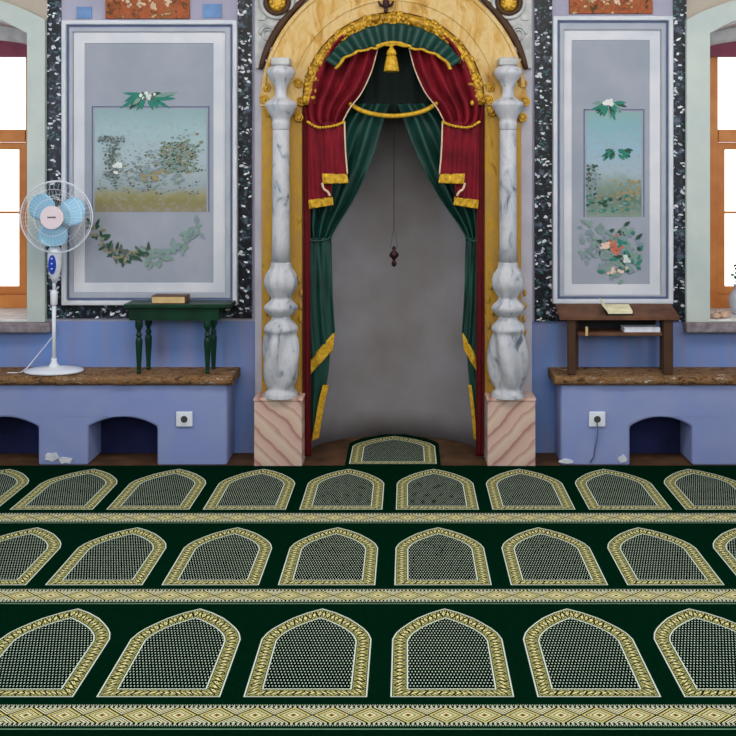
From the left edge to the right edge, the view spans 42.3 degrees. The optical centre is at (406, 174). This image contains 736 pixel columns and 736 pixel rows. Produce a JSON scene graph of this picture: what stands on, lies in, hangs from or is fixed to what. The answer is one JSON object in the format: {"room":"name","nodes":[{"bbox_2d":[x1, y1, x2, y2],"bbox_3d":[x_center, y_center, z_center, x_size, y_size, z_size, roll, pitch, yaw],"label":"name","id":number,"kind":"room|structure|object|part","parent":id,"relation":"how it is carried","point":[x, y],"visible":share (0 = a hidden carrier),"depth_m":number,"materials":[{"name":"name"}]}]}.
{"room":"mosque","nodes":[
{"label":"mosque","id":0,"kind":"room"},
{"bbox_2d":[0,0,735,452],"bbox_3d":[-0.100,-0.100,5.580,6.300,3.500,0.560,0,0,0],"label":"wall","id":1,"kind":"structure","parent":0,"point":[81,342],"depth_m":5.30,"materials":[{"name":"blue paint"}]},
{"bbox_2d":[0,1,51,332],"bbox_3d":[-2.567,-0.071,5.527,1.206,1.880,0.605,0,0,0],"label":"window","id":2,"kind":"structure","parent":1,"relation":"in","point":[23,33],"depth_m":5.74,"materials":[{"name":"green paint"}]},
{"bbox_3d":[-2.437,0.261,5.785,0.163,0.832,0.003,0,0,0],"label":"pane","id":3,"kind":"part","parent":2,"relation":"part of","materials":[{"name":"clear glass"}]},
{"bbox_3d":[-2.437,0.262,5.785,0.253,0.920,0.040,0,0,0],"label":"sash","id":4,"kind":"part","parent":2,"relation":"part of","materials":[{"name":"orange wood"}]},
{"bbox_3d":[-2.567,-0.497,5.785,0.516,0.445,0.003,0,0,0],"label":"pane","id":5,"kind":"part","parent":2,"relation":"part of","materials":[{"name":"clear glass"}]},
{"bbox_3d":[-2.567,-0.238,5.770,0.516,0.075,0.060,0,0,0],"label":"cross rail","id":6,"kind":"part","parent":2,"relation":"part of","materials":[{"name":"orange wood"}]},
{"bbox_3d":[-2.567,0.028,5.790,0.920,1.555,0.080,0,0,0],"label":"frame","id":7,"kind":"part","parent":2,"relation":"part of","materials":[{"name":"orange wood"}]},
{"bbox_3d":[-2.567,-0.763,5.734,0.726,0.103,0.029,0,0,0],"label":"rail","id":8,"kind":"part","parent":2,"relation":"part of","materials":[{"name":"red paint"}]},
{"bbox_3d":[-2.567,0.810,5.540,0.924,0.008,0.480,0,0,0],"label":"sill","id":9,"kind":"part","parent":2,"relation":"part of","materials":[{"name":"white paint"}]},
{"bbox_2d":[77,7,91,18],"bbox_3d":[-1.799,-0.904,5.296,0.084,0.067,0.006,0,0,0],"label":"square","id":10,"kind":"object","parent":1,"relation":"attached to","point":[82,12],"visible":1,"depth_m":5.29,"materials":[{"name":"blue paint"}]},
{"bbox_2d":[105,0,189,18],"bbox_3d":[-1.445,-0.965,5.291,0.469,0.190,0.018,0,0,0],"label":"plaque","id":11,"kind":"object","parent":1,"relation":"attached to","point":[114,9],"visible":1,"depth_m":5.28,"materials":[{"name":"orange paint"}]},
{"bbox_2d":[47,0,251,317],"bbox_3d":[-1.434,-0.123,5.275,1.138,1.841,0.050,0,0,0],"label":"painting","id":12,"kind":"object","parent":1,"relation":"attached to","point":[151,120],"visible":0.99,"depth_m":5.28,"materials":[{"name":"grey paint"}]},
{"bbox_3d":[-1.426,-0.068,5.283,0.895,1.502,0.034,0,0,0],"label":"moulding","id":13,"kind":"part","parent":12,"relation":"part of","materials":[{"name":"grey paint"}]},
{"bbox_2d":[203,4,221,17],"bbox_3d":[-1.085,-0.915,5.296,0.106,0.078,0.006,0,0,0],"label":"square","id":14,"kind":"object","parent":1,"relation":"attached to","point":[209,10],"visible":1,"depth_m":5.29,"materials":[{"name":"blue paint"}]},
{"bbox_2d":[253,0,535,465],"bbox_3d":[-0.073,0.160,5.322,1.523,2.779,0.700,0,0,0],"label":"niche","id":15,"kind":"object","parent":1,"relation":"attached to","point":[398,364],"visible":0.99,"depth_m":5.16,"materials":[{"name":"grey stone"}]},
{"bbox_3d":[-0.674,0.611,5.085,0.172,0.290,0.172,0,0,11],"label":"bulb","id":16,"kind":"part","parent":15,"relation":"part of","materials":[{"name":"grey stone"}]},
{"bbox_3d":[-0.679,-0.770,5.170,0.262,0.399,0.044,0,0,0],"label":"dark moulding","id":17,"kind":"part","parent":15,"relation":"part of","materials":[{"name":"brown wood"}]},
{"bbox_2d":[302,108,310,455],"bbox_3d":[-0.541,0.581,5.157,0.053,1.889,0.013,0,0,0],"label":"curtain","id":18,"kind":"object","parent":15,"relation":"hanging from","point":[306,211],"visible":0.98,"depth_m":5.16,"materials":[{"name":"red fabric"}]},
{"bbox_2d":[305,35,378,208],"bbox_3d":[-0.325,-0.290,5.131,0.458,0.948,0.070,0,0,0],"label":"curtain","id":19,"kind":"object","parent":15,"relation":"hanging from","point":[336,88],"visible":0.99,"depth_m":5.13,"materials":[{"name":"fabric"}]},
{"bbox_3d":[-0.436,-0.271,5.109,0.212,0.045,0.024,0,0,0],"label":"tieback cord","id":20,"kind":"part","parent":19,"relation":"part of","materials":[{"name":"gold metal"}]},
{"bbox_2d":[305,35,376,124],"bbox_3d":[-0.325,-0.516,5.137,0.458,0.494,0.059,0,0,0],"label":"drape","id":21,"kind":"object","parent":19,"relation":"hanging from","point":[336,88],"depth_m":5.13,"materials":[{"name":"fabric"}]},
{"bbox_2d":[310,104,388,440],"bbox_3d":[-0.325,0.530,5.191,0.458,1.839,0.062,0,0,0],"label":"curtain","id":22,"kind":"object","parent":15,"relation":"hanging from","point":[363,131],"visible":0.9,"depth_m":5.18,"materials":[{"name":"green fabric"}]},
{"bbox_2d":[310,104,388,238],"bbox_3d":[-0.326,-0.019,5.192,0.458,0.740,0.059,0,0,0],"label":"drape","id":23,"kind":"object","parent":22,"relation":"hanging from","point":[363,131],"depth_m":5.19,"materials":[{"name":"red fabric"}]},
{"bbox_2d":[354,45,431,113],"bbox_3d":[-0.074,-0.587,5.232,0.965,0.512,0.016,0,0,0],"label":"curtain","id":24,"kind":"object","parent":15,"relation":"hanging from","point":[403,86],"visible":0.18,"depth_m":5.23,"materials":[{"name":"fabric"}]},
{"bbox_2d":[348,101,437,117],"bbox_3d":[-0.076,-0.360,5.152,0.525,0.105,0.037,0,0,0],"label":"cord","id":25,"kind":"object","parent":15,"relation":"attached to","point":[355,107],"visible":1,"depth_m":5.14,"materials":[{"name":"gold metal"}]},
{"bbox_3d":[-0.074,-0.792,5.150,1.432,0.638,0.008,0,0,0],"label":"arch moulding","id":26,"kind":"part","parent":15,"relation":"part of","materials":[{"name":"paint"}]},
{"bbox_2d":[325,23,461,69],"bbox_3d":[-0.073,-0.688,5.090,0.732,0.252,0.047,0,0,0],"label":"valance","id":27,"kind":"object","parent":15,"relation":"attached to","point":[416,38],"visible":1,"depth_m":5.08,"materials":[{"name":"green fabric"}]},
{"bbox_2d":[384,43,398,71],"bbox_3d":[-0.082,-0.624,5.045,0.081,0.149,0.081,0,0,0],"label":"tassel","id":28,"kind":"object","parent":27,"relation":"hanging from","point":[391,64],"visible":1,"depth_m":5.02,"materials":[{"name":"gold fabric"}]},
{"bbox_2d":[389,227,398,266],"bbox_3d":[-0.074,-0.184,5.380,0.054,1.410,0.054,0,0,0],"label":"hanging ornament","id":29,"kind":"object","parent":15,"relation":"hanging from","point":[393,254],"visible":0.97,"depth_m":5.37,"materials":[{"name":"red metal"}]},
{"bbox_2d":[389,246,398,266],"bbox_3d":[-0.074,0.462,5.380,0.054,0.119,0.054,0,0,0],"label":"pendant","id":30,"kind":"object","parent":29,"relation":"attached to","point":[393,255],"depth_m":5.37,"materials":[{"name":"red glass"}]},
{"bbox_3d":[-0.074,-0.689,5.151,1.200,0.600,0.006,0,0,0],"label":"arch moulding","id":31,"kind":"part","parent":15,"relation":"part of","materials":[{"name":"paint"}]},
{"bbox_2d":[398,104,476,439],"bbox_3d":[0.178,0.530,5.191,0.458,1.839,0.062,0,0,0],"label":"curtain","id":32,"kind":"object","parent":15,"relation":"hanging from","point":[424,130],"visible":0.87,"depth_m":5.18,"materials":[{"name":"green fabric"}]},
{"bbox_2d":[398,104,476,238],"bbox_3d":[0.178,-0.019,5.192,0.458,0.740,0.059,0,0,0],"label":"drape","id":33,"kind":"object","parent":32,"relation":"hanging from","point":[424,130],"depth_m":5.19,"materials":[{"name":"fabric"}]},
{"bbox_2d":[408,35,481,208],"bbox_3d":[0.179,-0.290,5.131,0.458,0.948,0.070,0,0,0],"label":"curtain","id":34,"kind":"object","parent":15,"relation":"hanging from","point":[459,154],"visible":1,"depth_m":5.13,"materials":[{"name":"fabric"}]},
{"bbox_2d":[408,35,481,124],"bbox_3d":[0.179,-0.516,5.137,0.458,0.494,0.059,0,0,0],"label":"drape","id":35,"kind":"object","parent":34,"relation":"hanging from","point":[451,90],"depth_m":5.13,"materials":[{"name":"fabric"}]},
{"bbox_3d":[0.290,-0.271,5.109,0.212,0.045,0.024,0,0,0],"label":"tieback cord","id":36,"kind":"part","parent":34,"relation":"part of","materials":[{"name":"gold metal"}]},
{"bbox_2d":[476,108,484,455],"bbox_3d":[0.394,0.581,5.157,0.053,1.889,0.013,0,0,0],"label":"curtain","id":37,"kind":"object","parent":15,"relation":"hanging from","point":[480,211],"visible":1,"depth_m":5.16,"materials":[{"name":"red fabric"}]},
{"bbox_3d":[0.531,-0.770,5.170,0.262,0.399,0.044,0,0,0],"label":"dark moulding","id":38,"kind":"part","parent":15,"relation":"part of","materials":[{"name":"brown wood"}]},
{"bbox_3d":[0.541,0.611,5.085,0.172,0.290,0.172,0,0,-34],"label":"bulb","id":39,"kind":"part","parent":15,"relation":"part of","materials":[{"name":"grey stone"}]},
{"bbox_2d":[535,0,686,320],"bbox_3d":[1.134,-0.114,5.275,0.845,1.858,0.050,0,0,0],"label":"painting","id":40,"kind":"object","parent":1,"relation":"attached to","point":[610,90],"visible":0.99,"depth_m":5.28,"materials":[{"name":"grey paint"}]},
{"bbox_3d":[1.141,-0.084,5.283,0.590,1.517,0.034,0,0,0],"label":"moulding","id":41,"kind":"part","parent":40,"relation":"part of","materials":[{"name":"grey paint"}]},
{"bbox_2d":[569,0,652,13],"bbox_3d":[1.135,-0.993,5.291,0.463,0.190,0.018,0,0,0],"label":"plaque","id":42,"kind":"object","parent":1,"relation":"attached to","point":[575,6],"visible":1,"depth_m":5.28,"materials":[{"name":"orange paint"}]},
{"bbox_2d":[683,0,735,332],"bbox_3d":[2.141,-0.071,5.527,1.206,1.880,0.605,0,0,0],"label":"window","id":43,"kind":"structure","parent":1,"relation":"in","point":[710,47],"depth_m":5.26,"materials":[{"name":"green paint"}]},
{"bbox_2d":[710,313,720,318],"bbox_3d":[1.734,0.789,5.326,0.060,0.034,0.060,0,0,0],"label":"stone","id":44,"kind":"object","parent":43,"relation":"on","point":[713,315],"visible":0.99,"depth_m":5.31,"materials":[{"name":"beige stone"}]},
{"bbox_3d":[2.141,0.028,5.790,0.920,1.555,0.080,0,0,0],"label":"frame","id":45,"kind":"part","parent":43,"relation":"part of","materials":[{"name":"orange wood"}]},
{"bbox_3d":[2.141,-0.763,5.734,0.726,0.103,0.029,0,0,0],"label":"rail","id":46,"kind":"part","parent":43,"relation":"part of","materials":[{"name":"red paint"}]},
{"bbox_3d":[2.141,0.810,5.540,0.924,0.008,0.480,0,0,0],"label":"sill","id":47,"kind":"part","parent":43,"relation":"part of","materials":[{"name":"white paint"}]},
{"bbox_2d":[719,311,730,317],"bbox_3d":[1.792,0.786,5.358,0.070,0.039,0.070,0,0,0],"label":"stone","id":48,"kind":"object","parent":43,"relation":"on","point":[724,314],"visible":0.92,"depth_m":5.34,"materials":[{"name":"beige stone"}]},
{"bbox_3d":[2.010,0.262,5.785,0.253,0.920,0.040,0,0,0],"label":"sash","id":49,"kind":"part","parent":43,"relation":"part of","materials":[{"name":"orange wood"}]},
{"bbox_3d":[2.141,-0.497,5.785,0.516,0.445,0.003,0,0,0],"label":"pane","id":50,"kind":"part","parent":43,"relation":"part of","materials":[{"name":"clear glass"}]},
{"bbox_3d":[2.141,-0.238,5.770,0.516,0.075,0.060,0,0,0],"label":"cross rail","id":51,"kind":"part","parent":43,"relation":"part of","materials":[{"name":"orange wood"}]},
{"bbox_3d":[2.010,0.261,5.785,0.163,0.832,0.003,0,0,0],"label":"pane","id":52,"kind":"part","parent":43,"relation":"part of","materials":[{"name":"clear glass"}]},
{"bbox_2d":[728,264,735,313],"bbox_3d":[1.941,0.652,5.501,0.169,0.306,0.147,0,0,0],"label":"potted plant","id":53,"kind":"object","parent":43,"relation":"on","point":[732,297],"visible":1,"depth_m":5.48,"materials":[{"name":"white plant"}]},
{"bbox_3d":[1.934,0.720,5.500,0.144,0.171,0.144,0,0,0],"label":"pot","id":54,"kind":"part","parent":53,"relation":"part of","materials":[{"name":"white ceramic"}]},
{"bbox_2d":[0,436,735,465],"bbox_3d":[-0.100,1.600,2.300,6.300,0.100,7.000,0,0,0],"label":"floor","id":55,"kind":"structure","parent":0,"point":[332,453],"depth_m":5.19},
{"bbox_2d":[0,367,239,464],"bbox_3d":[-2.075,1.310,5.166,2.291,0.480,0.265,0,0,0],"label":"bench","id":56,"kind":"object","parent":55,"relation":"on","point":[71,419],"visible":0.98,"depth_m":5.07,"materials":[{"name":"blue paint"}]},
{"bbox_2d":[7,180,92,375],"bbox_3d":[-1.932,0.553,5.160,0.485,1.048,0.233,0,0,0],"label":"fan","id":57,"kind":"object","parent":56,"relation":"on","point":[53,232],"depth_m":5.11,"materials":[{"name":"plastic"}]},
{"bbox_3d":[-2.055,0.978,5.189,0.235,0.197,0.055,0,0,-18],"label":"power cord","id":58,"kind":"part","parent":57,"relation":"part of","materials":[{"name":"white plastic"}]},
{"bbox_3d":[-1.963,0.174,5.111,0.149,0.154,0.030,0,0,0],"label":"blade","id":59,"kind":"part","parent":57,"relation":"part of","materials":[{"name":"blue plastic"}]},
{"bbox_3d":[-1.915,0.484,5.127,0.042,0.103,0.009,0,0,0],"label":"control panel","id":60,"kind":"part","parent":57,"relation":"part of","materials":[{"name":"blue plastic"}]},
{"bbox_3d":[-1.905,0.320,5.110,0.153,0.140,0.022,0,0,-17],"label":"blade","id":61,"kind":"part","parent":57,"relation":"part of","materials":[{"name":"blue plastic"}]},
{"bbox_3d":[-1.797,0.195,5.111,0.142,0.153,0.030,0,0,0],"label":"blade","id":62,"kind":"part","parent":57,"relation":"part of","materials":[{"name":"blue plastic"}]},
{"bbox_2d":[124,300,235,373],"bbox_3d":[-1.232,0.881,5.173,0.574,0.378,0.165,0,0,0],"label":"side table","id":63,"kind":"object","parent":56,"relation":"on","point":[210,312],"visible":1,"depth_m":5.11,"materials":[{"name":"green paint"}]},
{"bbox_3d":[-1.445,0.927,5.122,0.041,0.286,0.041,0,0,0],"label":"leg","id":64,"kind":"part","parent":63,"relation":"part of","materials":[{"name":"green paint"}]},
{"bbox_3d":[-1.424,0.927,5.232,0.041,0.286,0.041,0,0,0],"label":"leg","id":65,"kind":"part","parent":63,"relation":"part of","materials":[{"name":"green paint"}]},
{"bbox_2d":[151,294,189,303],"bbox_3d":[-1.283,0.671,5.157,0.183,0.042,0.105,0,0,0],"label":"closed book","id":66,"kind":"object","parent":63,"relation":"on","point":[157,298],"visible":1,"depth_m":5.11,"materials":[{"name":"beige paper"}]},
{"bbox_3d":[-1.076,0.927,5.122,0.041,0.286,0.041,0,0,0],"label":"leg","id":67,"kind":"part","parent":63,"relation":"part of","materials":[{"name":"green paint"}]},
{"bbox_3d":[-1.066,0.927,5.232,0.041,0.286,0.041,0,0,0],"label":"leg","id":68,"kind":"part","parent":63,"relation":"part of","materials":[{"name":"green paint"}]},
{"bbox_2d":[176,412,192,426],"bbox_3d":[-1.186,1.301,5.061,0.088,0.080,0.016,0,0,0],"label":"wall socket","id":69,"kind":"object","parent":56,"relation":"attached to","point":[183,419],"visible":1,"depth_m":5.06,"materials":[{"name":"white plastic"}]},
{"bbox_2d":[0,605,735,731],"bbox_3d":[-0.100,1.545,3.015,6.200,0.010,0.773,0,0,0],"label":"carpet","id":70,"kind":"object","parent":55,"relation":"on","point":[64,668],"visible":1,"depth_m":2.97,"materials":[{"name":"green carpet"}]},
{"bbox_2d":[0,524,735,604],"bbox_3d":[-0.100,1.545,3.798,6.200,0.010,0.790,0,0,0],"label":"carpet","id":71,"kind":"object","parent":55,"relation":"on","point":[41,564],"visible":1,"depth_m":3.75,"materials":[{"name":"green carpet"}]},
{"bbox_2d":[0,466,735,523],"bbox_3d":[-0.100,1.545,4.615,6.200,0.010,0.841,0,0,0],"label":"carpet","id":72,"kind":"object","parent":55,"relation":"on","point":[28,494],"visible":1,"depth_m":4.58,"materials":[{"name":"green carpet"}]},
{"bbox_2d":[0,732,735,735],"bbox_3d":[-0.100,1.545,2.242,6.200,0.010,0.768,0,0,0],"label":"carpet","id":73,"kind":"object","parent":55,"relation":"on","point":[1,733],"visible":1,"depth_m":2.62,"materials":[{"name":"green carpet"}]},
{"bbox_2d":[345,434,440,465],"bbox_3d":[-0.075,1.543,5.340,0.510,0.007,0.610,0,0,0],"label":"rug","id":74,"kind":"object","parent":55,"relation":"on","point":[384,449],"visible":1,"depth_m":5.29,"materials":[{"name":"green carpet"}]},
{"bbox_2d":[548,367,735,464],"bbox_3d":[1.903,1.310,5.167,2.234,0.480,0.265,0,0,0],"label":"bench","id":75,"kind":"object","parent":55,"relation":"on","point":[691,411],"visible":0.98,"depth_m":5.07,"materials":[{"name":"blue paint"}]},
{"bbox_2d":[589,412,604,426],"bbox_3d":[1.013,1.301,5.061,0.088,0.080,0.016,0,0,0],"label":"wall socket","id":76,"kind":"object","parent":75,"relation":"attached to","point":[594,417],"visible":1,"depth_m":5.06,"materials":[{"name":"white plastic"}]},
{"bbox_2d":[590,423,598,462],"bbox_3d":[0.996,1.426,5.060,0.048,0.215,0.016,0,0,13],"label":"power cord","id":77,"kind":"object","parent":76,"relation":"attached to","point":[596,423],"visible":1,"depth_m":5.06,"materials":[{"name":"grey plastic"}]},
{"bbox_2d":[555,304,679,374],"bbox_3d":[1.137,0.890,5.160,0.641,0.360,0.170,0,0,0],"label":"table","id":78,"kind":"object","parent":75,"relation":"on","point":[582,319],"visible":0.94,"depth_m":5.10,"materials":[{"name":"brown wood"}]},
{"bbox_3d":[0.884,0.923,5.105,0.042,0.296,0.030,0,0,0],"label":"leg","id":79,"kind":"part","parent":78,"relation":"part of","materials":[{"name":"brown wood"}]},
{"bbox_3d":[0.923,0.907,5.225,0.036,0.327,0.030,0,0,0],"label":"leg","id":80,"kind":"part","parent":78,"relation":"part of","materials":[{"name":"brown wood"}]},
{"bbox_2d":[599,298,633,314],"bbox_3d":[1.129,0.709,5.130,0.165,0.080,0.096,0,0,0],"label":"open book","id":81,"kind":"object","parent":78,"relation":"on","point":[610,309],"visible":1,"depth_m":5.10,"materials":[{"name":"beige paper"}]},
{"bbox_2d":[576,328,662,335],"bbox_3d":[1.143,0.853,5.165,0.455,0.018,0.150,0,0,0],"label":"shelf","id":82,"kind":"object","parent":78,"relation":"attached to","point":[579,331],"depth_m":5.09,"materials":[{"name":"brown wood"}]},
{"bbox_2d":[620,325,659,331],"bbox_3d":[1.262,0.831,5.143,0.193,0.026,0.095,0,0,0],"label":"closed book","id":83,"kind":"object","parent":78,"relation":"on","point":[625,328],"visible":1,"depth_m":5.10,"materials":[{"name":"white paper"}]},
{"bbox_3d":[1.412,0.907,5.225,0.040,0.327,0.030,0,0,0],"label":"leg","id":84,"kind":"part","parent":78,"relation":"part of","materials":[{"name":"brown wood"}]},
{"bbox_3d":[1.401,0.923,5.105,0.052,0.296,0.030,0,0,0],"label":"leg","id":85,"kind":"part","parent":78,"relation":"part of","materials":[{"name":"brown wood"}]}
]}

